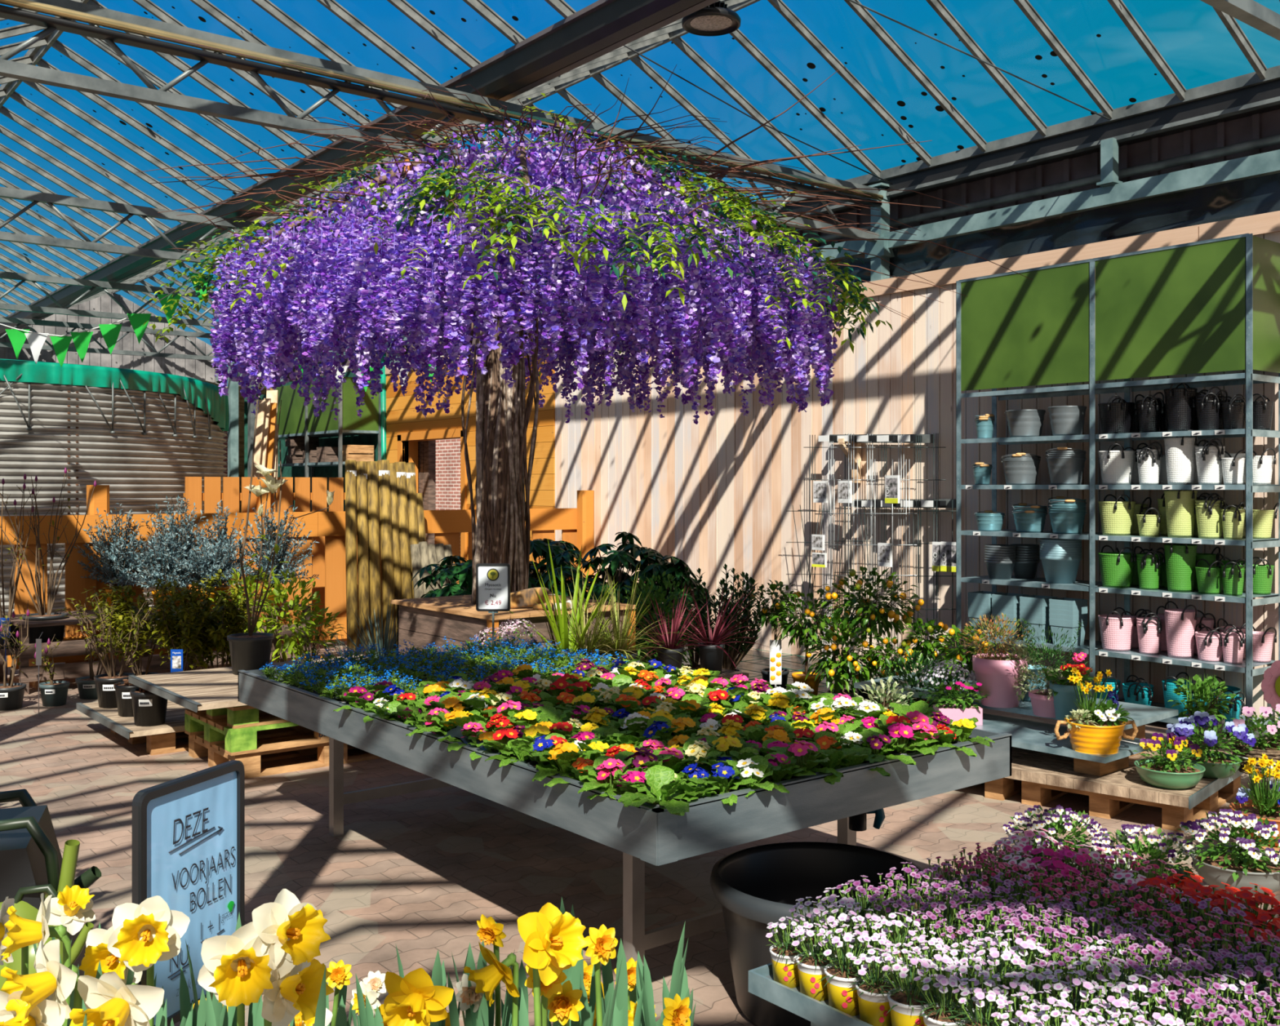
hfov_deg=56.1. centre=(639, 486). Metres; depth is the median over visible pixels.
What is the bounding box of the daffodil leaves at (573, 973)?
[547,897,595,1025]
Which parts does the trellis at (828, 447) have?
upright rod, upright rod, upright rod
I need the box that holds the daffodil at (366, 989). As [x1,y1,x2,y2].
[351,981,381,1017]
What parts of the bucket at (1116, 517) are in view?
handle, handle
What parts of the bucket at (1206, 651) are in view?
handle, handle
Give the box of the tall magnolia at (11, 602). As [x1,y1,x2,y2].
[0,473,36,649]
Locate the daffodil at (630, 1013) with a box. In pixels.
[627,1000,635,1025]
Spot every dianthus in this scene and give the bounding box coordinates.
[765,914,818,988]
[783,920,844,1001]
[788,897,839,951]
[813,905,871,962]
[815,884,863,937]
[816,924,875,1016]
[835,875,888,933]
[844,902,887,953]
[844,919,892,977]
[848,942,901,1025]
[860,873,906,919]
[864,890,919,942]
[868,907,930,972]
[873,942,945,1025]
[874,942,924,987]
[885,862,945,916]
[890,884,941,936]
[894,902,947,959]
[905,924,955,978]
[910,940,962,1003]
[911,959,985,1025]
[913,858,952,903]
[916,877,963,924]
[920,886,974,950]
[931,854,973,892]
[933,916,980,969]
[937,941,987,984]
[939,869,982,915]
[940,972,1012,1025]
[943,880,995,937]
[944,955,1001,1017]
[950,901,1001,961]
[952,847,995,891]
[960,859,1009,906]
[962,924,1013,976]
[968,877,1017,930]
[968,933,1031,1007]
[975,843,1018,884]
[976,895,1028,940]
[977,906,1038,968]
[981,860,1024,902]
[982,967,1039,1025]
[983,994,1050,1025]
[990,870,1036,913]
[990,923,1051,995]
[992,837,1034,879]
[1001,853,1042,893]
[1003,888,1043,933]
[1004,957,1071,1021]
[1008,827,1057,865]
[1009,902,1060,958]
[1010,865,1056,910]
[1013,995,1052,1013]
[1017,919,1076,982]
[1017,982,1074,1025]
[1020,877,1070,928]
[1020,943,1088,1008]
[1021,844,1067,886]
[1027,895,1079,943]
[1028,1004,1097,1025]
[1030,856,1080,902]
[1036,908,1098,973]
[1037,868,1091,917]
[1040,840,1081,875]
[1041,961,1111,1025]
[1047,848,1098,899]
[1048,937,1106,991]
[1052,888,1097,937]
[1059,1004,1111,1025]
[1061,870,1103,912]
[1061,953,1129,1019]
[1062,902,1119,957]
[1066,844,1112,885]
[1072,876,1129,929]
[1080,938,1129,982]
[1080,979,1142,1025]
[1081,858,1126,908]
[1084,905,1133,955]
[1085,1020,1115,1025]
[1093,947,1151,1000]
[1094,878,1138,928]
[1096,847,1148,897]
[1098,1012,1160,1025]
[1102,921,1148,973]
[1104,968,1171,1025]
[1107,869,1156,915]
[1107,897,1154,943]
[1111,933,1173,1001]
[1117,882,1180,933]
[1121,911,1170,968]
[1124,857,1177,904]
[1124,995,1185,1025]
[1132,963,1191,1018]
[1137,876,1196,927]
[1137,933,1191,979]
[1139,903,1190,959]
[1148,977,1217,1025]
[1150,948,1221,1012]
[1160,892,1215,946]
[1163,925,1213,979]
[1166,870,1212,915]
[1170,968,1236,1025]
[1172,912,1232,969]
[1174,888,1230,935]
[1176,1015,1198,1025]
[1177,944,1234,1004]
[1191,998,1257,1025]
[1195,897,1256,951]
[1196,968,1261,1025]
[1198,933,1257,992]
[1200,882,1246,924]
[1209,897,1273,949]
[1214,954,1274,1019]
[1218,915,1279,977]
[1221,991,1275,1025]
[1226,882,1279,935]
[1228,933,1279,1002]
[1234,920,1279,968]
[1241,978,1279,1025]
[1250,911,1279,952]
[1252,962,1279,1020]
[1257,1015,1276,1025]
[1262,936,1279,981]
[1265,906,1279,918]
[1267,1002,1279,1025]
[1272,931,1279,960]
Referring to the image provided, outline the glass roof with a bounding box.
[0,0,1266,339]
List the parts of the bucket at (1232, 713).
handle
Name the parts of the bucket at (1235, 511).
handle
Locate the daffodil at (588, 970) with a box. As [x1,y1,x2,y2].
[583,960,596,1025]
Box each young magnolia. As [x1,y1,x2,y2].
[31,635,69,706]
[75,625,109,699]
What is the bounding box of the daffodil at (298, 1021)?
[288,1008,333,1025]
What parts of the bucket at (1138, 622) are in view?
handle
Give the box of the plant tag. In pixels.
[769,640,781,688]
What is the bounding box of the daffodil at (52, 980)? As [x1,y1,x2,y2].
[0,939,94,1025]
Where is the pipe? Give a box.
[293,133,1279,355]
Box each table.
[238,644,1011,967]
[644,645,915,693]
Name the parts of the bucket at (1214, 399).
handle, handle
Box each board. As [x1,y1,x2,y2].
[252,400,266,479]
[258,398,271,479]
[264,402,277,477]
[266,390,278,424]
[271,424,278,512]
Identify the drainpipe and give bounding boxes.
[380,352,386,460]
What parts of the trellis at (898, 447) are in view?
upright rod, upright rod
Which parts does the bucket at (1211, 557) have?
handle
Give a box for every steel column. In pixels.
[227,361,238,476]
[247,373,258,476]
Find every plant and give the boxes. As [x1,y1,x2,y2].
[0,467,96,644]
[0,600,31,711]
[471,626,516,646]
[494,617,540,644]
[508,540,617,653]
[925,681,988,724]
[957,612,1042,707]
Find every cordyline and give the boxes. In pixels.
[620,581,728,671]
[640,585,773,675]
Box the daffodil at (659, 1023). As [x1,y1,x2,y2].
[631,1002,663,1025]
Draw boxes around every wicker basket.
[1228,706,1279,777]
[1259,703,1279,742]
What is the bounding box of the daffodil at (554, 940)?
[517,902,622,1025]
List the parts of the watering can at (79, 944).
can handle, spout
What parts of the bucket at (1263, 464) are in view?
handle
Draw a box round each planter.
[390,595,635,654]
[968,591,1004,598]
[968,596,991,603]
[968,601,991,608]
[968,606,991,613]
[968,610,995,636]
[984,544,1015,548]
[984,547,1015,551]
[984,550,1016,553]
[984,552,1015,555]
[984,555,1015,559]
[984,557,1015,561]
[984,560,1015,579]
[991,592,1028,600]
[991,599,1019,605]
[991,604,1019,610]
[991,608,1019,614]
[991,613,1022,639]
[1011,617,1087,718]
[1013,543,1039,547]
[1013,560,1039,578]
[1015,547,1039,550]
[1015,550,1039,553]
[1015,552,1039,555]
[1015,555,1039,558]
[1015,557,1039,560]
[1019,595,1057,603]
[1019,601,1048,608]
[1019,606,1048,613]
[1019,610,1048,617]
[1019,615,1053,643]
[1039,550,1081,554]
[1039,552,1081,556]
[1039,555,1081,583]
[1040,537,1081,542]
[1040,541,1081,544]
[1040,543,1081,546]
[1040,546,1081,549]
[1040,548,1081,551]
[1048,597,1088,605]
[1048,604,1088,610]
[1048,608,1088,615]
[1048,613,1088,621]
[1048,618,1088,646]
[1167,674,1236,748]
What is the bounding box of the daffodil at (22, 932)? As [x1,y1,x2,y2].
[0,893,79,1025]
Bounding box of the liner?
[408,722,532,763]
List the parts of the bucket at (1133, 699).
handle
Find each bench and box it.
[0,637,132,689]
[692,668,749,679]
[748,962,872,1025]
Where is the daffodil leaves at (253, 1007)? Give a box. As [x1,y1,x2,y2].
[185,914,262,1025]
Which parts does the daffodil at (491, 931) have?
stem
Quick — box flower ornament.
[1261,660,1279,710]
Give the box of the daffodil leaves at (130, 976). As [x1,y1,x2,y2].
[52,923,133,985]
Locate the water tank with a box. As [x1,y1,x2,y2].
[0,373,226,630]
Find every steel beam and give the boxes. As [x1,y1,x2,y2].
[216,149,1279,382]
[297,65,1279,334]
[561,173,1279,333]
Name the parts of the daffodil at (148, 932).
stem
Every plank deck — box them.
[76,700,187,739]
[128,654,368,712]
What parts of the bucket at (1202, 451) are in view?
handle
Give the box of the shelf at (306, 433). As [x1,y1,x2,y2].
[278,429,378,438]
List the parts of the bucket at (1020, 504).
wire handle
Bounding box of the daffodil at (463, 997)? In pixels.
[441,973,511,1025]
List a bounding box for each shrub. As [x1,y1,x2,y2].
[56,584,168,708]
[85,575,186,675]
[134,568,227,671]
[176,572,255,669]
[208,566,286,633]
[243,568,332,662]
[283,594,344,660]
[615,570,704,669]
[677,566,708,670]
[683,563,769,682]
[853,675,915,711]
[871,648,949,709]
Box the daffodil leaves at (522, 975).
[501,960,551,1025]
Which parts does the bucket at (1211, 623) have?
handle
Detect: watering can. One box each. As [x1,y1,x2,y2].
[0,789,101,888]
[0,816,79,991]
[4,884,93,992]
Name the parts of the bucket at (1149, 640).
handle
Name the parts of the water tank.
stay rod, stay rod, stay rod, stay rod, stay rod, stay rod, stay rod, stay rod, stay rod, stay rod, stay rod, stay rod, stay rod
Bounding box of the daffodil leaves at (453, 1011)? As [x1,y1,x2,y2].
[447,939,515,1025]
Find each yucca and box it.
[304,629,383,657]
[323,597,397,657]
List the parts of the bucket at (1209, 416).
handle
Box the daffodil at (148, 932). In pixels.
[106,895,213,1025]
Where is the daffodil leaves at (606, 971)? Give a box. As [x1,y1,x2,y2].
[600,938,627,1025]
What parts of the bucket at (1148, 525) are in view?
handle, handle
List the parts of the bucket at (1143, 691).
handle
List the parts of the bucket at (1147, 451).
handle, handle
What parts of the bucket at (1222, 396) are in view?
handle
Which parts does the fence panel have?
fence post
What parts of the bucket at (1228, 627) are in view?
handle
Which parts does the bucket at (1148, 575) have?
handle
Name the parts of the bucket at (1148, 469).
handle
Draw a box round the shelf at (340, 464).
[277,461,345,466]
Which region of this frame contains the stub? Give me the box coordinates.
[1096,137,1122,186]
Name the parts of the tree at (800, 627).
plant pot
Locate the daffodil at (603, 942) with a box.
[579,924,643,1025]
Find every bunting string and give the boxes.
[0,280,189,336]
[205,274,453,367]
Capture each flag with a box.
[4,328,29,359]
[24,333,48,364]
[49,336,72,367]
[70,331,93,362]
[98,324,122,355]
[127,313,151,344]
[156,293,181,324]
[188,272,213,302]
[331,366,347,391]
[358,366,373,391]
[396,367,408,386]
[428,364,435,382]
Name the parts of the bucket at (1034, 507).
wire handle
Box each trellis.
[786,504,831,608]
[803,435,822,588]
[822,440,840,579]
[824,459,916,613]
[831,506,871,608]
[840,434,848,575]
[842,433,861,569]
[861,433,875,586]
[875,441,893,592]
[893,435,910,585]
[906,499,955,631]
[910,435,928,582]
[928,433,945,595]
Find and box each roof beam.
[0,0,719,337]
[0,4,881,207]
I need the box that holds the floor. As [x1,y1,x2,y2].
[0,579,1279,1025]
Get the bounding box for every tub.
[710,841,930,1025]
[1053,715,1138,755]
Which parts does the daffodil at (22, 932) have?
stem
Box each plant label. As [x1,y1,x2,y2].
[0,617,10,660]
[170,649,182,672]
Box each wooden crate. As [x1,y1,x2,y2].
[285,437,319,446]
[285,454,302,463]
[287,436,321,438]
[288,446,320,455]
[302,450,335,462]
[316,446,337,462]
[342,444,373,462]
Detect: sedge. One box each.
[522,559,667,662]
[569,563,698,668]
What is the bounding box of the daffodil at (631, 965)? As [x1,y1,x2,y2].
[613,957,636,1010]
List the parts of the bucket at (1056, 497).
wire handle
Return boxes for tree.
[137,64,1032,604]
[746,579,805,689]
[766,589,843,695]
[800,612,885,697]
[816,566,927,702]
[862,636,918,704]
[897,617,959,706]
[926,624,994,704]
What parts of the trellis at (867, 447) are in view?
upright rod, upright rod, upright rod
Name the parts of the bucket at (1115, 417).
handle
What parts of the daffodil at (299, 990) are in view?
stem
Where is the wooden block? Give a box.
[510,586,572,610]
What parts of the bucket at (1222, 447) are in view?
handle, handle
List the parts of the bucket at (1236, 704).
handle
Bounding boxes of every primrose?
[333,690,379,713]
[337,686,375,708]
[363,697,389,723]
[364,680,392,702]
[368,700,401,719]
[375,692,422,714]
[382,684,414,703]
[382,704,422,722]
[403,705,434,728]
[404,698,433,711]
[405,707,449,736]
[413,684,457,698]
[413,695,440,714]
[417,680,437,687]
[417,710,476,737]
[426,678,455,688]
[426,689,462,697]
[429,693,485,717]
[437,720,486,751]
[442,678,484,693]
[449,690,466,711]
[451,672,467,680]
[458,691,511,711]
[463,709,488,719]
[466,680,498,693]
[466,731,494,759]
[467,713,500,732]
[471,675,501,693]
[471,688,503,706]
[475,728,522,755]
[477,705,497,730]
[482,699,542,731]
[483,670,522,679]
[484,692,529,707]
[484,737,532,767]
[485,713,516,733]
[489,676,524,693]
[494,725,525,740]
[496,685,537,702]
[502,680,536,694]
[506,724,550,744]
[507,709,551,729]
[511,663,544,678]
[511,690,557,706]
[519,702,535,711]
[520,735,558,777]
[521,676,545,690]
[524,702,570,720]
[524,721,562,728]
[524,733,569,760]
[528,688,542,702]
[529,706,576,727]
[530,674,541,680]
[530,742,600,782]
[533,678,551,695]
[537,691,559,706]
[538,673,561,679]
[538,701,553,706]
[543,757,594,786]
[545,679,573,697]
[548,721,573,739]
[549,673,590,684]
[551,672,564,675]
[555,692,582,714]
[555,693,610,721]
[562,658,595,674]
[563,669,587,678]
[563,704,590,722]
[564,682,587,697]
[565,718,583,732]
[565,731,600,745]
[569,739,585,751]
[571,722,599,737]
[572,706,618,728]
[573,673,582,679]
[575,680,596,692]
[575,741,626,768]
[577,755,642,799]
[582,689,602,706]
[584,669,603,678]
[586,705,616,719]
[586,768,649,799]
[588,675,624,686]
[589,682,613,692]
[590,666,611,676]
[590,688,634,711]
[590,738,619,746]
[591,727,633,746]
[596,658,626,672]
[597,716,628,735]
[599,693,654,718]
[600,671,615,680]
[600,685,638,700]
[600,745,626,758]
[606,732,660,747]
[608,666,646,680]
[609,707,632,720]
[609,743,639,752]
[610,667,619,674]
[611,674,637,687]
[613,746,673,793]
[617,661,653,672]
[617,711,649,737]
[617,764,706,816]
[618,684,650,707]
[625,710,650,735]
[626,658,649,666]
[627,682,656,695]
[631,679,655,689]
[632,670,664,685]
[633,715,690,746]
[635,707,655,719]
[636,695,662,707]
[638,738,671,751]
[642,658,666,671]
[642,692,666,701]
[643,773,682,799]
[647,685,665,696]
[648,669,665,675]
[648,701,689,734]
[649,697,677,707]
[650,710,688,735]
[651,677,676,687]
[652,744,688,772]
[653,664,679,677]
[653,746,697,773]
[659,733,689,746]
[662,686,690,702]
[663,674,680,681]
[664,685,687,696]
[665,683,721,702]
[665,716,700,740]
[667,699,711,721]
[669,684,686,687]
[671,712,705,733]
[671,739,737,773]
[674,666,696,679]
[674,779,719,801]
[675,674,692,685]
[677,693,723,719]
[677,762,709,797]
[679,675,708,688]
[680,668,720,679]
[684,735,707,742]
[686,678,722,688]
[686,762,757,805]
[691,726,719,737]
[694,718,721,733]
[696,750,746,786]
[699,702,728,725]
[699,711,724,724]
[702,687,734,713]
[703,734,759,759]
[706,676,732,688]
[706,719,745,740]
[718,687,748,707]
[718,714,756,734]
[720,699,750,725]
[724,735,745,754]
[725,709,743,726]
[725,755,789,797]
[728,674,750,687]
[728,746,768,760]
[729,703,781,726]
[734,684,749,688]
[734,725,768,745]
[741,690,768,706]
[742,720,768,730]
[744,678,771,688]
[745,682,773,693]
[746,740,762,755]
[747,751,816,784]
[753,691,806,720]
[754,737,790,756]
[755,719,800,733]
[758,688,782,699]
[761,728,795,743]
[763,713,791,725]
[768,709,786,717]
[769,739,843,778]
[772,686,787,693]
[782,688,821,707]
[785,681,814,693]
[786,706,809,722]
[786,711,810,722]
[787,740,822,768]
[788,719,815,730]
[792,728,817,742]
[801,700,841,715]
[803,695,834,707]
[804,707,848,725]
[807,748,856,784]
[809,720,845,749]
[810,693,834,701]
[813,730,851,766]
[822,696,868,717]
[832,693,862,702]
[834,746,890,776]
[838,714,857,724]
[839,731,867,764]
[841,723,866,736]
[844,700,888,719]
[851,729,915,764]
[853,715,892,746]
[853,727,896,752]
[859,713,920,745]
[862,711,899,733]
[871,722,938,755]
[884,710,938,741]
[889,700,941,715]
[907,722,962,751]
[917,724,976,756]
[923,711,959,743]
[933,717,995,746]
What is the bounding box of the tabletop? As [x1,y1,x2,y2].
[930,706,1151,776]
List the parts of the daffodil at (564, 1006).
stem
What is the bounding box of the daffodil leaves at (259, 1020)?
[255,996,294,1025]
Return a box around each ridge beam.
[0,0,88,107]
[111,0,759,293]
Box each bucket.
[972,462,991,475]
[972,464,992,484]
[973,510,1004,522]
[974,413,995,417]
[974,415,995,428]
[974,417,995,438]
[974,512,1005,531]
[1000,453,1040,457]
[1000,453,1040,471]
[1000,459,1039,484]
[1004,409,1045,437]
[1011,509,1047,521]
[1011,510,1048,532]
[1012,502,1047,508]
[1012,505,1047,510]
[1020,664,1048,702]
[1045,447,1086,453]
[1045,453,1085,455]
[1045,454,1085,470]
[1045,457,1086,484]
[1047,405,1087,435]
[1047,506,1086,509]
[1048,496,1086,502]
[1048,499,1086,504]
[1048,503,1086,506]
[1048,509,1086,521]
[1048,511,1086,533]
[1095,671,1120,700]
[1097,395,1134,434]
[1097,443,1135,484]
[1097,494,1135,535]
[1097,545,1134,587]
[1097,607,1135,651]
[1116,547,1152,586]
[1117,497,1151,534]
[1118,396,1150,432]
[1120,608,1147,648]
[1122,675,1154,695]
[1122,678,1153,698]
[1122,680,1154,706]
[1123,447,1141,484]
[1133,546,1164,563]
[1134,391,1164,408]
[1134,397,1164,432]
[1136,395,1161,410]
[1136,441,1162,457]
[1136,444,1159,460]
[1136,448,1161,484]
[1136,506,1162,536]
[1136,548,1162,565]
[1136,551,1162,590]
[1136,609,1162,627]
[1136,612,1162,631]
[1136,615,1162,654]
[1153,448,1168,484]
[1155,605,1167,652]
[1157,493,1167,535]
[1157,551,1167,588]
[1161,671,1192,716]
[1164,382,1197,431]
[1164,429,1197,484]
[1164,483,1197,537]
[1164,542,1197,592]
[1164,600,1197,658]
[1191,691,1214,707]
[1192,389,1227,407]
[1193,391,1206,430]
[1193,440,1218,484]
[1193,494,1218,537]
[1193,546,1220,590]
[1193,609,1216,655]
[1193,676,1240,696]
[1194,498,1226,538]
[1194,623,1225,643]
[1195,386,1224,403]
[1195,392,1224,430]
[1195,438,1225,454]
[1195,441,1225,457]
[1195,444,1224,484]
[1195,493,1225,508]
[1195,495,1224,511]
[1195,559,1223,594]
[1195,626,1222,662]
[1211,687,1244,708]
[1213,693,1243,722]
[1215,499,1253,537]
[1216,393,1245,429]
[1216,553,1245,592]
[1217,618,1245,659]
[1217,689,1241,711]
[1218,556,1245,574]
[1221,394,1245,410]
[1221,396,1245,429]
[1221,449,1245,484]
[1221,502,1245,518]
[1221,504,1244,539]
[1221,560,1244,595]
[1221,624,1244,644]
[1221,627,1244,664]
[1222,446,1253,484]
[1240,502,1279,538]
[1242,624,1276,662]
[1244,448,1275,484]
[1244,556,1274,595]
[1253,393,1274,430]
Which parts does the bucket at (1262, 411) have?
handle, handle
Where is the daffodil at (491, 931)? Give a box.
[451,914,506,1025]
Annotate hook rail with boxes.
[818,434,934,443]
[842,499,955,508]
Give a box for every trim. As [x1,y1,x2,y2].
[385,210,1279,374]
[389,416,555,506]
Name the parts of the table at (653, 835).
leg, leg, leg, tap handle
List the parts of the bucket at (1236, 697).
handle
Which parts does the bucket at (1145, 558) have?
handle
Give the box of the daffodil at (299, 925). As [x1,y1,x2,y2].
[248,888,331,1025]
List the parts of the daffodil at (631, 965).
stem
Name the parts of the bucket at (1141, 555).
handle, handle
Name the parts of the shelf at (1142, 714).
shelf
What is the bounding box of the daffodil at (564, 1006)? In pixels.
[546,980,583,1025]
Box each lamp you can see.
[681,0,741,35]
[705,0,728,8]
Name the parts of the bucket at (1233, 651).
handle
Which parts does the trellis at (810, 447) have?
upright rod, upright rod, upright rod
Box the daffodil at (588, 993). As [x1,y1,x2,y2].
[586,981,604,1025]
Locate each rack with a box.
[273,377,381,511]
[955,233,1279,737]
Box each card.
[811,534,824,550]
[812,552,826,567]
[813,480,827,502]
[837,480,852,502]
[877,542,892,567]
[884,475,899,503]
[932,542,949,572]
[940,542,955,572]
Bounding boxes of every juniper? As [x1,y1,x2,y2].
[73,503,151,607]
[102,529,212,609]
[120,495,226,606]
[165,530,260,610]
[197,499,251,600]
[231,501,319,606]
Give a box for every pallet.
[111,729,188,755]
[184,709,328,755]
[188,726,382,778]
[206,705,288,728]
[984,777,1021,800]
[1021,775,1240,832]
[1253,845,1279,854]
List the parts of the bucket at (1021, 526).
wire handle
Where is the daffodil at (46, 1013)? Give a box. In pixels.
[0,990,66,1025]
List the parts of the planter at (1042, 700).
plant pot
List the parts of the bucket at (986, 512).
wire handle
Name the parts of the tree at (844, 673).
plant pot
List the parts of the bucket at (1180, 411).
handle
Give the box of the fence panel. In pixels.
[183,476,358,621]
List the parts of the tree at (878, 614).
plant pot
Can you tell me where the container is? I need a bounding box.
[0,804,86,994]
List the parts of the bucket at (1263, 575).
handle, handle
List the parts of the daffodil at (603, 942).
stem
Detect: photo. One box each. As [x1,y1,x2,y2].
[0,623,8,634]
[172,656,181,668]
[812,536,822,547]
[812,554,824,564]
[813,483,826,498]
[838,483,849,498]
[878,545,889,562]
[885,478,897,497]
[933,544,940,565]
[941,544,955,566]
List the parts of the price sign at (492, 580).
stem, sign frame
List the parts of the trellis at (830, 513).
upright rod, upright rod, upright rod, upright rod, upright rod, cross rod, cross rod, cross rod, upright rod, upright rod, upright rod, upright rod, upright rod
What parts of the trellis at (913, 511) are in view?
upright rod, upright rod, cross rod, cross rod, cross rod, cross rod, upright rod, upright rod, upright rod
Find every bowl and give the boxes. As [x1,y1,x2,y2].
[1001,804,1114,875]
[1088,824,1196,892]
[1132,732,1205,789]
[1173,808,1279,896]
[1180,751,1241,778]
[1229,753,1279,847]
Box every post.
[345,459,359,652]
[355,461,370,650]
[366,461,383,649]
[377,459,396,648]
[386,338,403,364]
[389,462,402,644]
[394,462,413,599]
[405,462,419,598]
[410,543,424,598]
[416,493,426,542]
[417,440,435,544]
[418,541,431,594]
[427,543,439,590]
[435,543,448,588]
[444,544,456,583]
[865,182,894,281]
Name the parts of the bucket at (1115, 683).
handle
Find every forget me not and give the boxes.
[258,662,279,679]
[266,665,290,682]
[277,663,298,684]
[281,665,311,689]
[284,655,306,680]
[293,659,316,683]
[297,671,321,693]
[300,652,317,672]
[303,662,321,682]
[306,656,326,679]
[307,675,332,697]
[310,662,336,688]
[315,657,334,679]
[319,648,337,671]
[319,680,341,699]
[323,670,344,696]
[327,658,350,683]
[328,648,351,675]
[331,678,353,703]
[333,661,355,684]
[334,672,353,697]
[340,644,364,665]
[341,657,355,679]
[345,672,366,688]
[346,662,369,686]
[349,645,372,671]
[350,662,368,680]
[358,653,382,679]
[359,675,378,693]
[360,674,378,693]
[362,643,386,669]
[363,665,386,684]
[372,657,393,679]
[372,665,391,682]
[372,675,393,684]
[373,652,391,669]
[381,657,402,680]
[382,666,404,688]
[383,644,406,666]
[383,647,404,673]
[384,669,405,687]
[392,653,414,675]
[393,657,416,684]
[393,671,413,688]
[396,650,410,666]
[397,676,417,689]
[400,640,424,662]
[404,649,423,669]
[404,657,423,676]
[404,664,428,686]
[406,675,423,690]
[414,642,433,667]
[416,653,433,676]
[420,661,438,681]
[422,668,439,681]
[423,642,439,660]
[426,649,448,675]
[427,647,446,670]
[429,668,451,682]
[431,666,448,681]
[437,647,457,675]
[439,646,453,662]
[439,659,455,680]
[440,666,462,679]
[441,636,462,660]
[448,648,465,660]
[448,652,467,674]
[450,659,471,680]
[454,641,472,659]
[454,646,478,671]
[461,654,481,681]
[464,634,481,657]
[466,664,482,680]
[466,673,484,681]
[467,647,479,663]
[467,650,488,670]
[475,640,492,660]
[475,661,492,680]
[477,644,499,666]
[477,665,492,679]
[480,637,496,655]
[483,648,501,675]
[484,660,502,675]
[488,637,504,659]
[492,649,509,667]
[493,641,515,664]
[493,657,512,673]
[495,638,509,655]
[497,658,519,676]
[501,635,517,653]
[503,640,524,658]
[505,654,519,668]
[507,646,526,664]
[507,658,528,677]
[512,638,527,653]
[514,641,533,661]
[517,656,529,666]
[520,662,539,673]
[522,648,538,666]
[524,638,542,657]
[524,643,546,663]
[530,648,553,675]
[532,657,546,674]
[534,665,551,676]
[537,640,552,658]
[541,659,559,676]
[543,648,558,666]
[544,654,568,674]
[545,641,563,662]
[554,648,573,671]
[555,665,571,674]
[559,658,577,672]
[564,648,577,664]
[566,653,585,669]
[573,648,592,666]
[585,655,600,669]
[586,649,604,667]
[594,660,611,667]
[599,653,617,668]
[613,651,631,664]
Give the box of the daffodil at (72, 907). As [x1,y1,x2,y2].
[33,884,95,1011]
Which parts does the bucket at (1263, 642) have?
handle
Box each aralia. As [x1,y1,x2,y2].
[411,555,472,598]
[528,538,606,596]
[533,531,697,659]
[614,555,718,661]
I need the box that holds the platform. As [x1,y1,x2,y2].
[1004,746,1244,809]
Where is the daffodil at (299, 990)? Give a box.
[261,958,333,1025]
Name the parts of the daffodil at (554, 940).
stem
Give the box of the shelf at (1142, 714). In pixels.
[853,672,1178,756]
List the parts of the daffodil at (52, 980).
stem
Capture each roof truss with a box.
[0,0,879,241]
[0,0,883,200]
[0,186,524,279]
[0,271,392,339]
[0,316,266,364]
[1200,0,1279,40]
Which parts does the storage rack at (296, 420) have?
panel, panel, panel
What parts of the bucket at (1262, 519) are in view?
handle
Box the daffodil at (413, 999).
[382,968,453,1025]
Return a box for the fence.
[0,484,594,669]
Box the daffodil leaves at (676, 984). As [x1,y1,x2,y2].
[635,920,688,1025]
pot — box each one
[0,622,18,649]
[0,683,26,711]
[22,612,67,644]
[39,680,69,706]
[75,675,97,699]
[93,672,136,708]
[105,587,128,607]
[113,679,138,716]
[129,687,168,726]
[133,671,159,675]
[226,632,274,675]
[289,684,306,689]
[333,697,349,703]
[527,760,538,768]
[644,798,681,807]
[656,645,684,671]
[684,664,700,670]
[697,641,724,675]
[710,789,737,796]
[769,942,805,988]
[786,767,820,778]
[795,951,834,1001]
[822,922,853,937]
[824,962,866,1016]
[855,977,897,1025]
[863,754,889,763]
[879,946,911,972]
[887,986,933,1025]
[890,750,915,755]
[901,898,927,916]
[905,936,942,959]
[921,892,949,903]
[921,1003,966,1025]
[925,924,967,950]
[950,737,971,744]
[951,993,995,1017]
[959,937,987,961]
[972,653,1027,707]
[980,977,1012,1007]
[997,946,1035,968]
[1002,967,1037,995]
[1033,958,1068,982]
[1041,652,1093,720]
[1042,988,1078,1008]
[1053,667,1138,755]
[1133,917,1167,933]
[1146,940,1186,959]
[1159,989,1206,1012]
[1171,928,1205,946]
[1201,935,1244,951]
[1245,977,1278,1002]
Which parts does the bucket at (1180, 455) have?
handle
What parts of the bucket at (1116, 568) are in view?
handle, handle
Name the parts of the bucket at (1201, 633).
handle, handle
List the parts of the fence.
fence post, fence post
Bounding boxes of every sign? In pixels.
[132,760,244,1025]
[475,563,510,655]
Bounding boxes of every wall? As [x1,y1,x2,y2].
[0,292,221,383]
[222,395,259,476]
[238,109,1279,386]
[386,231,1279,728]

